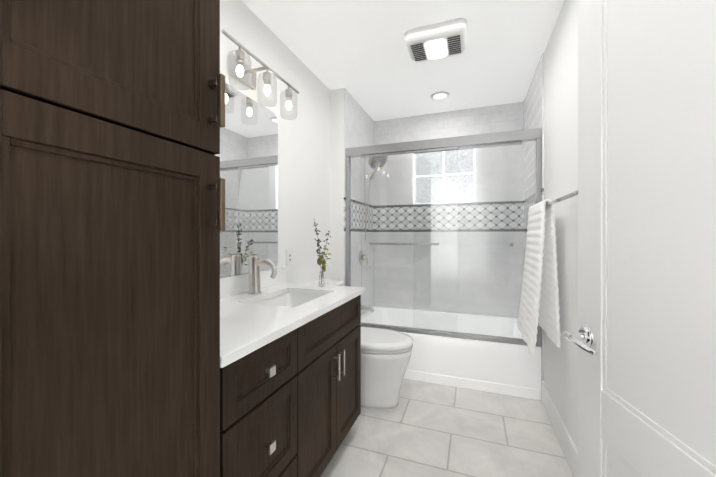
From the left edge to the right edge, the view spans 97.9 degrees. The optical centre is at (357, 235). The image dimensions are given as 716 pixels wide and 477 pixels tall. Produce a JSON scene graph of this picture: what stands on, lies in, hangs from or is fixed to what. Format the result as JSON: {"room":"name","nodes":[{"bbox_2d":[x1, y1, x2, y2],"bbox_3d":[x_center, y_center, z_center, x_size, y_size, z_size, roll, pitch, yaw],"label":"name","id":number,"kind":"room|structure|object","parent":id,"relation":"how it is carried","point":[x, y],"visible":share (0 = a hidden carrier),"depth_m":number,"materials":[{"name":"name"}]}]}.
{"room":"bathroom","nodes":[
{"label":"bathroom","id":0,"kind":"room"},
{"bbox_2d":[220,0,329,283],"bbox_3d":[-0.665,-0.060,1.760,0.100,2.440,4.110,0,0,20],"label":"wall","id":1,"kind":"structure","parent":0,"point":[303,170],"depth_m":2.21,"materials":[{"name":"white paint"}]},
{"bbox_2d":[215,83,277,277],"bbox_3d":[-0.621,-0.275,1.696,0.021,0.970,0.600,0,0,20],"label":"mirror","id":2,"kind":"object","parent":1,"relation":"attached to","point":[248,155],"visible":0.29,"depth_m":1.71,"materials":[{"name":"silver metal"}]},
{"bbox_2d":[222,30,298,119],"bbox_3d":[-0.532,-0.818,1.662,0.213,0.244,0.620,0,0,20],"label":"sconce","id":3,"kind":"object","parent":1,"relation":"attached to","point":[240,70],"visible":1,"depth_m":1.63,"materials":[{"name":"clear glass"}]},
{"bbox_2d":[286,249,291,265],"bbox_3d":[-0.469,0.150,2.130,0.008,0.116,0.070,0,0,20],"label":"electrical outlet","id":4,"kind":"object","parent":1,"relation":"attached to","point":[288,257],"visible":1,"depth_m":2.12,"materials":[{"name":"white plastic"}]},
{"bbox_2d":[344,88,373,313],"bbox_3d":[0.028,-0.061,3.102,0.012,2.440,0.848,0,0,20],"label":"wall tile","id":5,"kind":"structure","parent":1,"relation":"attached to","point":[358,126],"depth_m":3.05,"materials":[{"name":"tile"}]},
{"bbox_2d":[359,156,387,311],"bbox_3d":[0.155,-0.048,3.054,0.258,1.591,0.187,0,0,20],"label":"shower fixture","id":6,"kind":"object","parent":5,"relation":"attached to","point":[380,161],"depth_m":3.04,"materials":[{"name":"silver metal"}]},
{"bbox_2d":[330,88,343,285],"bbox_3d":[-0.037,-0.061,3.132,0.130,2.440,0.860,0,0,20],"label":"wall","id":7,"kind":"structure","parent":0,"point":[337,183],"depth_m":2.73,"materials":[{"name":"white paint"}]},
{"bbox_2d":[242,0,563,120],"bbox_3d":[0.156,-1.330,1.457,1.850,0.100,4.110,0,0,20],"label":"ceiling","id":8,"kind":"structure","parent":0,"point":[357,50],"depth_m":2.13,"materials":[{"name":"white paint"}]},
{"bbox_2d":[404,18,467,61],"bbox_3d":[0.508,-1.235,2.020,0.380,0.088,0.290,0,0,20],"label":"ceiling vent","id":9,"kind":"object","parent":8,"relation":"in","point":[448,38],"visible":1,"depth_m":1.94,"materials":[{"name":"white plastic"}]},
{"bbox_2d":[430,91,449,99],"bbox_3d":[0.750,-1.274,2.852,0.170,0.012,0.170,0,0,20],"label":"recessed light","id":10,"kind":"object","parent":8,"relation":"in","point":[440,95],"visible":1,"depth_m":2.83,"materials":[{"name":"white plastic"}]},
{"bbox_2d":[321,378,572,476],"bbox_3d":[0.156,1.210,1.458,1.850,0.100,4.110,0,0,20],"label":"floor","id":11,"kind":"structure","parent":0,"point":[424,429],"depth_m":1.77,"materials":[{"name":"tile"}]},
{"bbox_2d":[0,0,224,476],"bbox_3d":[-0.681,0.036,0.673,0.617,2.250,0.459,0,0,20],"label":"tall cabinet","id":12,"kind":"object","parent":11,"relation":"on","point":[112,185],"visible":1,"depth_m":0.56,"materials":[{"name":"brown wood"}]},
{"bbox_2d":[220,267,364,476],"bbox_3d":[-0.418,0.685,1.425,0.591,0.950,1.129,0,0,20],"label":"bathroom vanity","id":13,"kind":"object","parent":11,"relation":"on","point":[290,379],"visible":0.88,"depth_m":1.20,"materials":[{"name":"brown wood"}]},
{"bbox_2d":[248,251,276,293],"bbox_3d":[-0.504,0.196,1.653,0.168,0.227,0.058,0,0,20],"label":"faucet","id":14,"kind":"object","parent":13,"relation":"on","point":[256,261],"visible":1,"depth_m":1.65,"materials":[{"name":"silver metal"}]},
{"bbox_2d":[314,220,330,286],"bbox_3d":[-0.204,0.104,1.896,0.142,0.410,0.206,0,0,20],"label":"vase","id":15,"kind":"object","parent":13,"relation":"on","point":[321,260],"visible":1,"depth_m":1.87,"materials":[{"name":"clear glass"}]},
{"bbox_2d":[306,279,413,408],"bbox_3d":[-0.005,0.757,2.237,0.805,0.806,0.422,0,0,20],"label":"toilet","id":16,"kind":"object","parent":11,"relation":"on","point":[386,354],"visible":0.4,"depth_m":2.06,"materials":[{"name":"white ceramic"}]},
{"bbox_2d":[362,306,540,399],"bbox_3d":[0.734,0.975,2.839,1.492,0.370,0.851,0,0,20],"label":"bathtub","id":17,"kind":"object","parent":11,"relation":"on","point":[502,368],"visible":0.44,"depth_m":2.40,"materials":[{"name":"white ceramic"}]},
{"bbox_2d":[345,128,541,346],"bbox_3d":[0.597,0.017,2.467,1.492,1.544,0.090,0,0,20],"label":"shower door","id":18,"kind":"structure","parent":17,"relation":"on","point":[491,140],"depth_m":2.45,"materials":[{"name":"clear glass"}]},
{"bbox_2d":[544,0,577,448],"bbox_3d":[0.977,-0.059,1.155,0.100,2.440,4.110,0,0,20],"label":"wall","id":19,"kind":"structure","parent":0,"point":[561,148],"depth_m":1.69,"materials":[{"name":"white paint"}]},
{"bbox_2d":[524,52,543,398],"bbox_3d":[1.443,-0.060,2.581,0.012,2.440,0.848,0,0,20],"label":"wall tile","id":20,"kind":"structure","parent":19,"relation":"attached to","point":[534,108],"depth_m":2.49,"materials":[{"name":"tile"}]},
{"bbox_2d":[517,190,577,355],"bbox_3d":[1.020,0.224,1.672,0.176,0.846,1.118,0,0,20],"label":"towel","id":21,"kind":"object","parent":19,"relation":"attached to","point":[539,300],"visible":0.98,"depth_m":1.78,"materials":[{"name":"white fabric"}]},
{"bbox_2d":[542,380,577,476],"bbox_3d":[0.769,1.088,0.763,0.020,0.145,3.028,0,0,20],"label":"baseboard","id":22,"kind":"structure","parent":19,"relation":"attached to","point":[567,444],"depth_m":1.66,"materials":[{"name":"white"}]},
{"bbox_2d":[563,0,715,476],"bbox_3d":[0.640,0.134,0.700,0.114,2.030,0.550,0,0,7],"label":"door","id":23,"kind":"structure","parent":19,"relation":"in","point":[643,339],"depth_m":0.71,"materials":[{"name":"white paint"}]},
{"bbox_3d":[0.846,-0.061,3.329,1.650,2.440,0.120,0,0,20],"label":"wall","id":24,"kind":"structure","parent":0,"visible":0},
{"bbox_2d":[414,149,474,203],"bbox_3d":[0.912,-0.636,3.306,0.618,0.608,0.078,0,0,20],"label":"window","id":25,"kind":"structure","parent":24,"relation":"in","point":[470,170],"depth_m":3.26,"materials":[{"name":"white glass"}]},
{"bbox_2d":[374,101,523,317],"bbox_3d":[0.884,-0.061,3.245,1.520,2.440,0.012,0,0,20],"label":"wall tile","id":26,"kind":"structure","parent":24,"relation":"attached to","point":[487,119],"depth_m":3.19,"materials":[{"name":"tile"}]}
]}

